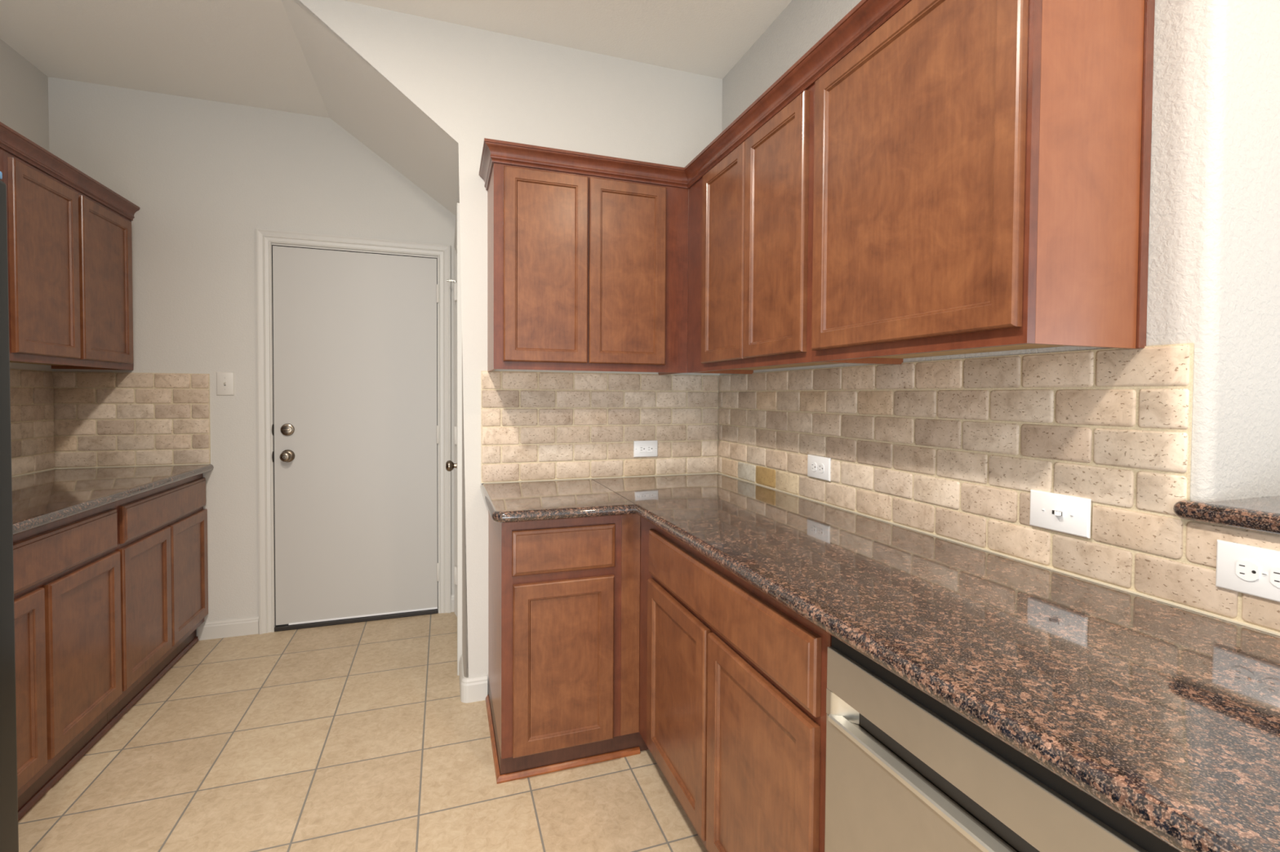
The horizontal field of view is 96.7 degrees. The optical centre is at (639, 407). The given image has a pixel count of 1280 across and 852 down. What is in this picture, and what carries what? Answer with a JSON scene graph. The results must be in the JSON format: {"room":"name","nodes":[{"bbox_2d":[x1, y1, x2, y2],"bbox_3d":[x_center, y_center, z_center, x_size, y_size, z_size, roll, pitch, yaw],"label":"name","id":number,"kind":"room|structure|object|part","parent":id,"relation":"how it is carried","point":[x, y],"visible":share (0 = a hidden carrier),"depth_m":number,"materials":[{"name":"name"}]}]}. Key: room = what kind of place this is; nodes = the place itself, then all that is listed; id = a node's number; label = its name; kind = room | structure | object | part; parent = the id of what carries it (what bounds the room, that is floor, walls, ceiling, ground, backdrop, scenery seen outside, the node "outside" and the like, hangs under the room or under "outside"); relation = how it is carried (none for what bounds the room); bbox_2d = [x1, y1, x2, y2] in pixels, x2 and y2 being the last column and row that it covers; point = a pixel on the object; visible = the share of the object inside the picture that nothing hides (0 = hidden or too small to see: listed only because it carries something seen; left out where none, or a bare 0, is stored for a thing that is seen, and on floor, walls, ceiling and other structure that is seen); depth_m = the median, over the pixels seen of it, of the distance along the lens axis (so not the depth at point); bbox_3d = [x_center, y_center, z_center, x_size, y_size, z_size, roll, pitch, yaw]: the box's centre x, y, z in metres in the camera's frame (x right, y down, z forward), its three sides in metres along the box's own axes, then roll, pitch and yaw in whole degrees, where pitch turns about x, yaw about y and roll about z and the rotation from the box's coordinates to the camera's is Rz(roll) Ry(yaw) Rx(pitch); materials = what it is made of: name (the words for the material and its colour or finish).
{"room":"kitchen","nodes":[
{"label":"kitchen","id":0,"kind":"room"},
{"bbox_2d":[0,39,53,371],"bbox_3d":[-2.139,-0.133,0.550,0.120,2.785,4.838,0,1,-19],"label":"wall","id":1,"kind":"structure","parent":0,"point":[24,88],"depth_m":2.55,"materials":[{"name":"grey paint"}]},
{"bbox_2d":[0,147,3,181],"bbox_3d":[-2.256,-0.544,1.587,0.334,0.770,0.795,0,1,-19],"label":"upper cabinet","id":2,"kind":"object","parent":1,"relation":"attached to","point":[1,149],"visible":0.22,"depth_m":2.00,"materials":[{"name":"brown wood"}]},
{"bbox_2d":[9,368,54,475],"bbox_3d":[-2.554,0.077,1.956,0.010,0.466,1.658,0,1,-19],"label":"tile backsplash","id":3,"kind":"structure","parent":1,"relation":"attached to","point":[32,392],"depth_m":2.58,"materials":[{"name":"tile"}]},
{"bbox_2d":[2,149,133,370],"bbox_3d":[-2.527,-0.563,2.375,0.334,0.770,0.871,0,1,-19],"label":"upper cabinet","id":4,"kind":"object","parent":1,"relation":"attached to","point":[69,255],"visible":0.97,"depth_m":2.31,"materials":[{"name":"brown wood"}]},
{"bbox_3d":[-2.548,-0.200,2.377,0.294,0.010,0.846,0,1,-19],"label":"panel","id":5,"kind":"part","parent":4,"relation":"part of","materials":[{"name":"brown wood"}]},
{"bbox_3d":[-2.305,-0.550,2.214,0.019,0.695,0.378,0,1,-19],"label":"door","id":6,"kind":"part","parent":4,"relation":"part of","materials":[{"name":"brown wood"}]},
{"bbox_3d":[-2.307,-0.550,2.214,0.004,0.591,0.274,0,1,-19],"label":"panel","id":7,"kind":"part","parent":4,"relation":"part of","materials":[{"name":"brown wood"}]},
{"bbox_2d":[0,121,139,220],"bbox_3d":[-2.239,-0.946,2.045,0.034,0.068,1.667,0,1,-19],"label":"crown molding","id":8,"kind":"structure","parent":4,"relation":"attached to","point":[14,143],"depth_m":2.28,"materials":[{"name":"brown wood"}]},
{"bbox_3d":[-2.686,-0.573,2.775,0.295,0.770,0.012,0,1,-19],"label":"panel","id":9,"kind":"part","parent":4,"relation":"part of","materials":[{"name":"brown wood"}]},
{"bbox_3d":[-2.442,-0.560,2.610,0.019,0.695,0.402,0,1,-19],"label":"door","id":10,"kind":"part","parent":4,"relation":"part of","materials":[{"name":"brown wood"}]},
{"bbox_3d":[-2.444,-0.560,2.610,0.004,0.591,0.298,0,1,-19],"label":"panel","id":11,"kind":"part","parent":4,"relation":"part of","materials":[{"name":"brown wood"}]},
{"bbox_2d":[48,76,455,636],"bbox_3d":[-1.947,-0.188,3.110,1.910,2.785,0.120,0,1,-19],"label":"wall","id":12,"kind":"structure","parent":0,"point":[202,175],"depth_m":2.96,"materials":[{"name":"grey paint"}]},
{"bbox_2d":[53,371,210,467],"bbox_3d":[-2.530,0.057,2.846,0.634,0.466,0.010,0,1,-19],"label":"tile backsplash","id":13,"kind":"structure","parent":12,"relation":"attached to","point":[101,419],"depth_m":2.84,"materials":[{"name":"tile"}]},
{"bbox_2d":[216,372,234,395],"bbox_3d":[-2.163,-0.126,2.963,0.077,0.121,0.019,0,1,-19],"label":"light switch","id":14,"kind":"object","parent":12,"relation":"attached to","point":[224,380],"visible":1,"depth_m":2.97,"materials":[{"name":"white paint"}]},
{"bbox_2d":[197,616,258,640],"bbox_3d":[-2.165,1.160,2.997,0.270,0.092,0.013,0,1,-19],"label":"baseboard","id":15,"kind":"structure","parent":12,"relation":"attached to","point":[221,628],"depth_m":2.99,"materials":[{"name":"grey paint"}]},
{"bbox_2d":[255,228,450,634],"bbox_3d":[-1.578,0.130,3.204,0.970,2.149,0.176,0,1,-19],"label":"door","id":16,"kind":"structure","parent":12,"relation":"in","point":[353,444],"depth_m":3.17,"materials":[{"name":"grey paint"}]},
{"bbox_3d":[-1.892,0.260,3.043,0.068,0.068,0.064,0,1,-19],"label":"knob","id":17,"kind":"part","parent":16,"relation":"part of","materials":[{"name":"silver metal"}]},
{"bbox_2d":[17,612,707,851],"bbox_3d":[0.618,1.345,-0.253,9.400,0.100,8.258,0,1,-19],"label":"floor","id":18,"kind":"structure","parent":0,"point":[360,736],"depth_m":1.93,"materials":[{"name":"tile"}]},
{"bbox_2d":[0,171,18,851],"bbox_3d":[-1.733,0.348,0.864,0.820,1.815,0.906,0,1,-19],"label":"refrigerator","id":19,"kind":"object","parent":18,"relation":"on","point":[9,834],"visible":1,"depth_m":1.38,"materials":[{"name":"black"}]},
{"bbox_2d":[13,502,122,821],"bbox_3d":[-2.133,0.796,1.674,0.619,0.876,0.858,0,1,-19],"label":"base cabinet","id":20,"kind":"object","parent":18,"relation":"on","point":[67,575],"visible":0.94,"depth_m":1.86,"materials":[{"name":"brown wood"}]},
{"bbox_3d":[-1.782,0.834,1.570,0.004,0.438,0.284,0,1,-19],"label":"panel","id":21,"kind":"part","parent":20,"relation":"part of","materials":[{"name":"brown wood"}]},
{"bbox_3d":[-1.780,0.834,1.570,0.019,0.552,0.398,0,1,-19],"label":"door","id":22,"kind":"part","parent":20,"relation":"part of","materials":[{"name":"brown wood"}]},
{"bbox_3d":[-1.888,1.224,1.769,0.012,0.020,0.858,0,1,-19],"label":"shoe molding","id":23,"kind":"part","parent":20,"relation":"part of","materials":[{"name":"brown wood"}]},
{"bbox_3d":[-1.847,0.462,1.764,0.019,0.146,0.817,0,1,-19],"label":"drawer","id":24,"kind":"part","parent":20,"relation":"part of","materials":[{"name":"brown wood"}]},
{"bbox_3d":[-1.919,0.824,1.974,0.019,0.552,0.408,0,1,-19],"label":"door","id":25,"kind":"part","parent":20,"relation":"part of","materials":[{"name":"brown wood"}]},
{"bbox_3d":[-1.921,0.824,1.974,0.004,0.438,0.294,0,1,-19],"label":"panel","id":26,"kind":"part","parent":20,"relation":"part of","materials":[{"name":"brown wood"}]},
{"bbox_2d":[11,463,213,535],"bbox_3d":[-2.252,0.328,2.060,0.647,0.039,1.690,0,1,-19],"label":"countertop","id":27,"kind":"structure","parent":20,"relation":"on","point":[41,498],"depth_m":2.23,"materials":[{"name":"brown stone"}]},
{"bbox_2d":[106,473,208,728],"bbox_3d":[-2.408,0.777,2.471,0.619,0.876,0.828,0,1,-19],"label":"base cabinet","id":28,"kind":"object","parent":18,"relation":"on","point":[162,531],"visible":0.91,"depth_m":2.47,"materials":[{"name":"brown wood"}]},
{"bbox_3d":[-2.058,0.814,2.378,0.019,0.552,0.398,0,1,-19],"label":"door","id":29,"kind":"part","parent":28,"relation":"part of","materials":[{"name":"brown wood"}]},
{"bbox_3d":[-2.060,0.814,2.377,0.004,0.438,0.284,0,1,-19],"label":"panel","id":30,"kind":"part","parent":28,"relation":"part of","materials":[{"name":"brown wood"}]},
{"bbox_3d":[-2.163,1.205,2.566,0.012,0.020,0.828,0,1,-19],"label":"shoe molding","id":31,"kind":"part","parent":28,"relation":"part of","materials":[{"name":"brown wood"}]},
{"bbox_3d":[-2.125,0.442,2.570,0.019,0.146,0.795,0,1,-19],"label":"drawer","id":32,"kind":"part","parent":28,"relation":"part of","materials":[{"name":"brown wood"}]},
{"bbox_3d":[-2.193,0.805,2.771,0.019,0.552,0.402,0,1,-19],"label":"door","id":33,"kind":"part","parent":28,"relation":"part of","materials":[{"name":"brown wood"}]},
{"bbox_3d":[-2.195,0.805,2.770,0.004,0.438,0.288,0,1,-19],"label":"panel","id":34,"kind":"part","parent":28,"relation":"part of","materials":[{"name":"brown wood"}]},
{"bbox_2d":[485,510,648,783],"bbox_3d":[-0.041,0.795,2.288,1.087,0.876,0.599,0,1,-19],"label":"base cabinet","id":35,"kind":"object","parent":18,"relation":"on","point":[564,594],"visible":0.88,"depth_m":1.92,"materials":[{"name":"brown wood"}]},
{"bbox_3d":[-0.325,1.224,2.217,0.501,0.020,0.550,0,1,-19],"label":"shoe molding","id":36,"kind":"part","parent":35,"relation":"part of","materials":[{"name":"brown wood"}]},
{"bbox_3d":[-0.250,0.473,1.902,0.348,0.148,0.019,0,1,-19],"label":"drawer","id":37,"kind":"part","parent":35,"relation":"part of","materials":[{"name":"brown wood"}]},
{"bbox_3d":[-0.253,0.860,1.910,0.342,0.567,0.019,0,1,-19],"label":"door","id":38,"kind":"part","parent":35,"relation":"part of","materials":[{"name":"brown wood"}]},
{"bbox_3d":[-0.253,0.860,1.912,0.228,0.453,0.004,0,1,-19],"label":"panel","id":39,"kind":"part","parent":35,"relation":"part of","materials":[{"name":"brown wood"}]},
{"bbox_2d":[480,472,1279,851],"bbox_3d":[0.337,0.363,1.160,1.108,0.039,2.958,0,1,-19],"label":"countertop","id":40,"kind":"structure","parent":35,"relation":"on","point":[1165,713],"depth_m":0.87,"materials":[{"name":"black stone"}]},
{"bbox_2d":[639,516,831,851],"bbox_3d":[0.442,0.813,1.608,0.619,0.876,1.038,0,1,-19],"label":"base cabinet","id":41,"kind":"object","parent":18,"relation":"on","point":[733,680],"visible":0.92,"depth_m":1.33,"materials":[{"name":"brown wood"}]},
{"bbox_3d":[0.103,0.843,1.676,0.004,0.438,0.320,0,1,-19],"label":"panel","id":42,"kind":"part","parent":41,"relation":"part of","materials":[{"name":"brown wood"}]},
{"bbox_3d":[0.101,0.843,1.675,0.019,0.552,0.434,0,1,-19],"label":"door","id":43,"kind":"part","parent":41,"relation":"part of","materials":[{"name":"brown wood"}]},
{"bbox_3d":[0.177,0.481,1.453,0.019,0.146,0.884,0,1,-19],"label":"drawer","id":44,"kind":"part","parent":41,"relation":"part of","materials":[{"name":"brown wood"}]},
{"bbox_3d":[0.250,0.853,1.249,0.004,0.438,0.321,0,1,-19],"label":"panel","id":45,"kind":"part","parent":41,"relation":"part of","materials":[{"name":"brown wood"}]},
{"bbox_3d":[0.248,0.853,1.248,0.019,0.552,0.435,0,1,-19],"label":"door","id":46,"kind":"part","parent":41,"relation":"part of","materials":[{"name":"brown wood"}]},
{"bbox_2d":[824,635,1179,851],"bbox_3d":[0.695,0.838,0.821,0.584,0.865,0.594,0,1,-19],"label":"dishwasher","id":47,"kind":"object","parent":18,"relation":"on","point":[906,772],"visible":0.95,"depth_m":0.79,"materials":[{"name":"silver metal"}]},
{"bbox_3d":[0.344,0.515,1.000,0.030,0.043,0.011,0,1,-19],"label":"panel","id":48,"kind":"part","parent":47,"relation":"part of","materials":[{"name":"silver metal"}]},
{"bbox_3d":[0.437,0.863,0.732,0.030,0.638,0.594,0,1,-19],"label":"door panel","id":49,"kind":"part","parent":47,"relation":"part of","materials":[{"name":"silver metal"}]},
{"bbox_2d":[857,724,1019,851],"bbox_3d":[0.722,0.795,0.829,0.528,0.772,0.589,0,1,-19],"label":"handle","id":50,"kind":"object","parent":47,"relation":"in","point":[858,724],"depth_m":0.83,"materials":[{"name":"silver metal"}]},
{"bbox_2d":[0,0,791,118],"bbox_3d":[0.635,-1.540,-0.317,9.400,0.100,8.258,0,1,-19],"label":"ceiling","id":51,"kind":"structure","parent":0,"point":[250,53],"depth_m":2.38,"materials":[{"name":"white paint"}]},
{"bbox_2d":[281,0,722,694],"bbox_3d":[-0.516,-0.177,2.979,2.135,2.785,1.059,0,1,-19],"label":"wall partition","id":52,"kind":"structure","parent":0,"point":[424,95],"depth_m":2.39,"materials":[{"name":"grey paint"}]},
{"bbox_2d":[450,594,454,612],"bbox_3d":[-1.103,1.154,3.362,0.052,0.100,0.013,0,1,-19],"label":"baseboard","id":53,"kind":"structure","parent":52,"relation":"attached to","point":[452,600],"depth_m":3.36,"materials":[{"name":"grey paint"}]},
{"bbox_2d":[445,203,462,675],"bbox_3d":[-0.969,0.142,2.942,0.070,2.143,0.785,0,1,-19],"label":"door","id":54,"kind":"structure","parent":52,"relation":"in","point":[456,465],"depth_m":2.59,"materials":[{"name":"grey paint"}]},
{"bbox_3d":[-0.890,0.275,2.699,0.061,0.062,0.062,0,1,-19],"label":"knob","id":55,"kind":"part","parent":54,"relation":"part of","materials":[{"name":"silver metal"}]},
{"bbox_3d":[-0.946,0.142,2.949,0.022,2.143,0.785,0,1,-19],"label":"casing","id":56,"kind":"part","parent":54,"relation":"part of","materials":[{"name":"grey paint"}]},
{"bbox_2d":[458,655,487,702],"bbox_3d":[-0.731,1.176,2.487,0.108,0.100,0.236,0,1,-19],"label":"baseboard","id":57,"kind":"structure","parent":52,"relation":"attached to","point":[473,689],"depth_m":2.38,"materials":[{"name":"grey paint"}]},
{"bbox_2d":[487,162,688,375],"bbox_3d":[-0.216,-0.540,2.342,0.774,0.786,0.322,0,1,-19],"label":"upper cabinet","id":58,"kind":"object","parent":52,"relation":"attached to","point":[585,273],"visible":0.95,"depth_m":2.19,"materials":[{"name":"brown wood"}]},
{"bbox_3d":[-0.583,-0.540,2.236,0.012,0.786,0.283,0,1,-19],"label":"panel","id":59,"kind":"part","parent":58,"relation":"part of","materials":[{"name":"brown wood"}]},
{"bbox_3d":[-0.351,-0.528,2.136,0.316,0.712,0.019,0,1,-19],"label":"door","id":60,"kind":"part","parent":58,"relation":"part of","materials":[{"name":"brown wood"}]},
{"bbox_3d":[-0.351,-0.528,2.138,0.216,0.612,0.004,0,1,-19],"label":"panel","id":61,"kind":"part","parent":58,"relation":"part of","materials":[{"name":"brown wood"}]},
{"bbox_3d":[-0.046,-0.529,2.241,0.316,0.712,0.019,0,1,-19],"label":"door","id":62,"kind":"part","parent":58,"relation":"part of","materials":[{"name":"brown wood"}]},
{"bbox_3d":[-0.047,-0.529,2.243,0.216,0.612,0.004,0,1,-19],"label":"panel","id":63,"kind":"part","parent":58,"relation":"part of","materials":[{"name":"brown wood"}]},
{"bbox_3d":[0.138,-0.541,2.485,0.012,0.786,0.283,0,1,-19],"label":"panel","id":64,"kind":"part","parent":58,"relation":"part of","materials":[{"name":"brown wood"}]},
{"bbox_2d":[480,370,718,482],"bbox_3d":[-0.144,0.078,2.547,1.094,0.466,0.010,0,1,-19],"label":"tile backsplash","id":65,"kind":"structure","parent":52,"relation":"attached to","point":[535,425],"depth_m":2.52,"materials":[{"name":"tile"}]},
{"bbox_2d":[633,440,657,457],"bbox_3d":[0.027,0.187,2.599,0.116,0.075,0.009,0,1,-19],"label":"wall outlet","id":66,"kind":"object","parent":65,"relation":"attached to","point":[641,448],"visible":1,"depth_m":2.60,"materials":[{"name":"white plastic"}]},
{"bbox_2d":[639,444,653,453],"bbox_3d":[0.028,0.187,2.596,0.066,0.033,0.003,0,1,-19],"label":"receptacle","id":67,"kind":"object","parent":66,"relation":"attached to","point":[642,448],"depth_m":2.59,"materials":[{"name":"white plastic"}]},
{"bbox_2d":[720,0,1279,502],"bbox_3d":[2.551,-0.148,2.497,3.950,2.785,1.854,0,1,-19],"label":"wall","id":68,"kind":"structure","parent":0,"point":[1214,268],"depth_m":1.01,"materials":[{"name":"grey paint"}]},
{"bbox_2d":[687,83,894,373],"bbox_3d":[0.467,-0.528,1.984,0.322,0.786,0.838,0,1,-19],"label":"upper cabinet","id":69,"kind":"object","parent":68,"relation":"attached to","point":[750,216],"visible":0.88,"depth_m":1.80,"materials":[{"name":"brown wood"}]},
{"bbox_2d":[479,0,911,191],"bbox_3d":[0.243,-0.918,1.787,2.097,0.068,0.730,2,2,43],"label":"crown molding","id":70,"kind":"structure","parent":69,"relation":"attached to","point":[867,16],"depth_m":1.96,"materials":[{"name":"brown wood"}]},
{"bbox_3d":[0.295,-0.522,2.023,0.004,0.612,0.218,0,1,-19],"label":"panel","id":71,"kind":"part","parent":69,"relation":"part of","materials":[{"name":"brown wood"}]},
{"bbox_3d":[0.294,-0.522,2.022,0.019,0.712,0.318,0,1,-19],"label":"door","id":72,"kind":"part","parent":69,"relation":"part of","materials":[{"name":"brown wood"}]},
{"bbox_3d":[0.351,-0.538,2.381,0.283,0.786,0.012,0,1,-19],"label":"panel","id":73,"kind":"part","parent":69,"relation":"part of","materials":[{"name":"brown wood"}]},
{"bbox_3d":[0.342,-0.528,1.941,0.019,0.786,0.838,0,1,-19],"label":"frame","id":74,"kind":"part","parent":69,"relation":"part of","materials":[{"name":"brown wood"}]},
{"bbox_3d":[0.402,-0.514,1.713,0.004,0.612,0.224,0,1,-19],"label":"panel","id":75,"kind":"part","parent":69,"relation":"part of","materials":[{"name":"brown wood"}]},
{"bbox_3d":[0.400,-0.514,1.713,0.019,0.712,0.324,0,1,-19],"label":"door","id":76,"kind":"part","parent":69,"relation":"part of","materials":[{"name":"brown wood"}]},
{"bbox_3d":[0.483,-0.156,1.999,0.282,0.010,0.813,0,1,-19],"label":"panel","id":77,"kind":"part","parent":69,"relation":"part of","materials":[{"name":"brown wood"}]},
{"bbox_3d":[0.620,-0.519,1.600,0.283,0.786,0.012,0,1,-19],"label":"panel","id":78,"kind":"part","parent":69,"relation":"part of","materials":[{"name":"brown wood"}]},
{"bbox_2d":[811,0,1155,364],"bbox_3d":[0.703,-0.512,1.298,0.322,0.786,0.612,0,1,-19],"label":"upper cabinet","id":79,"kind":"object","parent":68,"relation":"attached to","point":[982,168],"visible":0.98,"depth_m":1.06,"materials":[{"name":"brown wood"}]},
{"bbox_3d":[0.624,-0.518,1.588,0.283,0.786,0.012,0,1,-19],"label":"panel","id":80,"kind":"part","parent":79,"relation":"part of","materials":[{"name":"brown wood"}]},
{"bbox_3d":[0.563,-0.503,1.247,0.004,0.608,0.471,0,1,-19],"label":"panel","id":81,"kind":"part","parent":79,"relation":"part of","materials":[{"name":"brown wood"}]},
{"bbox_3d":[0.561,-0.503,1.246,0.019,0.712,0.575,0,1,-19],"label":"door","id":82,"kind":"part","parent":79,"relation":"part of","materials":[{"name":"brown wood"}]},
{"bbox_3d":[0.577,-0.511,1.258,0.019,0.786,0.606,0,1,-19],"label":"frame","id":83,"kind":"part","parent":79,"relation":"part of","materials":[{"name":"brown wood"}]},
{"bbox_3d":[0.718,-0.140,1.315,0.282,0.010,0.581,0,1,-19],"label":"panel","id":84,"kind":"part","parent":79,"relation":"part of","materials":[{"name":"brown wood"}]},
{"bbox_3d":[0.817,-0.505,1.026,0.283,0.786,0.012,0,1,-19],"label":"panel","id":85,"kind":"part","parent":79,"relation":"part of","materials":[{"name":"brown wood"}]},
{"bbox_2d":[717,342,1279,632],"bbox_3d":[0.849,0.110,1.357,0.010,0.466,2.908,0,1,-19],"label":"tile backsplash","id":86,"kind":"structure","parent":68,"relation":"attached to","point":[954,449],"depth_m":1.31,"materials":[{"name":"tile"}]},
{"bbox_2d":[807,454,831,481],"bbox_3d":[0.623,0.208,1.987,0.009,0.079,0.124,0,1,-19],"label":"wall outlet","id":87,"kind":"object","parent":86,"relation":"attached to","point":[818,467],"visible":1,"depth_m":1.98,"materials":[{"name":"white plastic"}]},
{"bbox_2d":[811,462,816,471],"bbox_3d":[0.614,0.208,2.006,0.003,0.033,0.027,0,1,-19],"label":"receptacle","id":88,"kind":"object","parent":87,"relation":"attached to","point":[813,464],"depth_m":2.00,"materials":[{"name":"white plastic"}]},
{"bbox_2d":[818,463,823,473],"bbox_3d":[0.627,0.209,1.967,0.003,0.033,0.027,0,1,-19],"label":"receptacle","id":89,"kind":"object","parent":87,"relation":"attached to","point":[820,465],"depth_m":1.97,"materials":[{"name":"white plastic"}]},
{"bbox_2d":[1029,489,1091,538],"bbox_3d":[0.884,0.223,1.209,0.021,0.080,0.124,0,1,-19],"label":"light switch","id":90,"kind":"object","parent":86,"relation":"attached to","point":[1068,514],"visible":1,"depth_m":1.20,"materials":[{"name":"white plastic"}]},
{"bbox_3d":[0.888,0.223,1.210,0.001,0.011,0.025,0,1,-19],"label":"toggle frame","id":91,"kind":"part","parent":90,"relation":"part of","materials":[{"name":"white plastic"}]},
{"bbox_3d":[0.882,0.224,1.205,0.014,0.007,0.018,0,1,-19],"label":"toggle lever","id":92,"kind":"part","parent":90,"relation":"part of","materials":[{"name":"white plastic"}]},
{"bbox_2d":[1215,539,1279,602],"bbox_3d":[0.995,0.264,0.905,0.009,0.080,0.124,0,1,-19],"label":"wall outlet","id":93,"kind":"object","parent":86,"relation":"attached to","point":[1253,571],"visible":1,"depth_m":0.92,"materials":[{"name":"white plastic"}]},
{"bbox_2d":[1235,560,1258,581],"bbox_3d":[0.986,0.264,0.924,0.003,0.033,0.027,0,1,-19],"label":"receptacle","id":94,"kind":"object","parent":93,"relation":"attached to","point":[1246,570],"depth_m":0.92,"materials":[{"name":"white plastic"}]},
{"bbox_2d":[1270,567,1279,588],"bbox_3d":[1.000,0.265,0.885,0.003,0.033,0.027,0,1,-19],"label":"receptacle","id":95,"kind":"object","parent":93,"relation":"attached to","point":[1274,571],"depth_m":0.89,"materials":[{"name":"white plastic"}]},
{"bbox_3d":[1.222,0.746,0.494,0.130,1.072,1.105,0,1,-19],"label":"wall","id":96,"kind":"structure","parent":0,"visible":0},
{"bbox_2d":[1173,495,1279,535],"bbox_3d":[1.472,0.191,0.589,0.734,0.034,1.146,0,1,-19],"label":"countertop","id":97,"kind":"structure","parent":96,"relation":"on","point":[1261,514],"depth_m":0.94,"materials":[{"name":"brown stone"}]}
]}

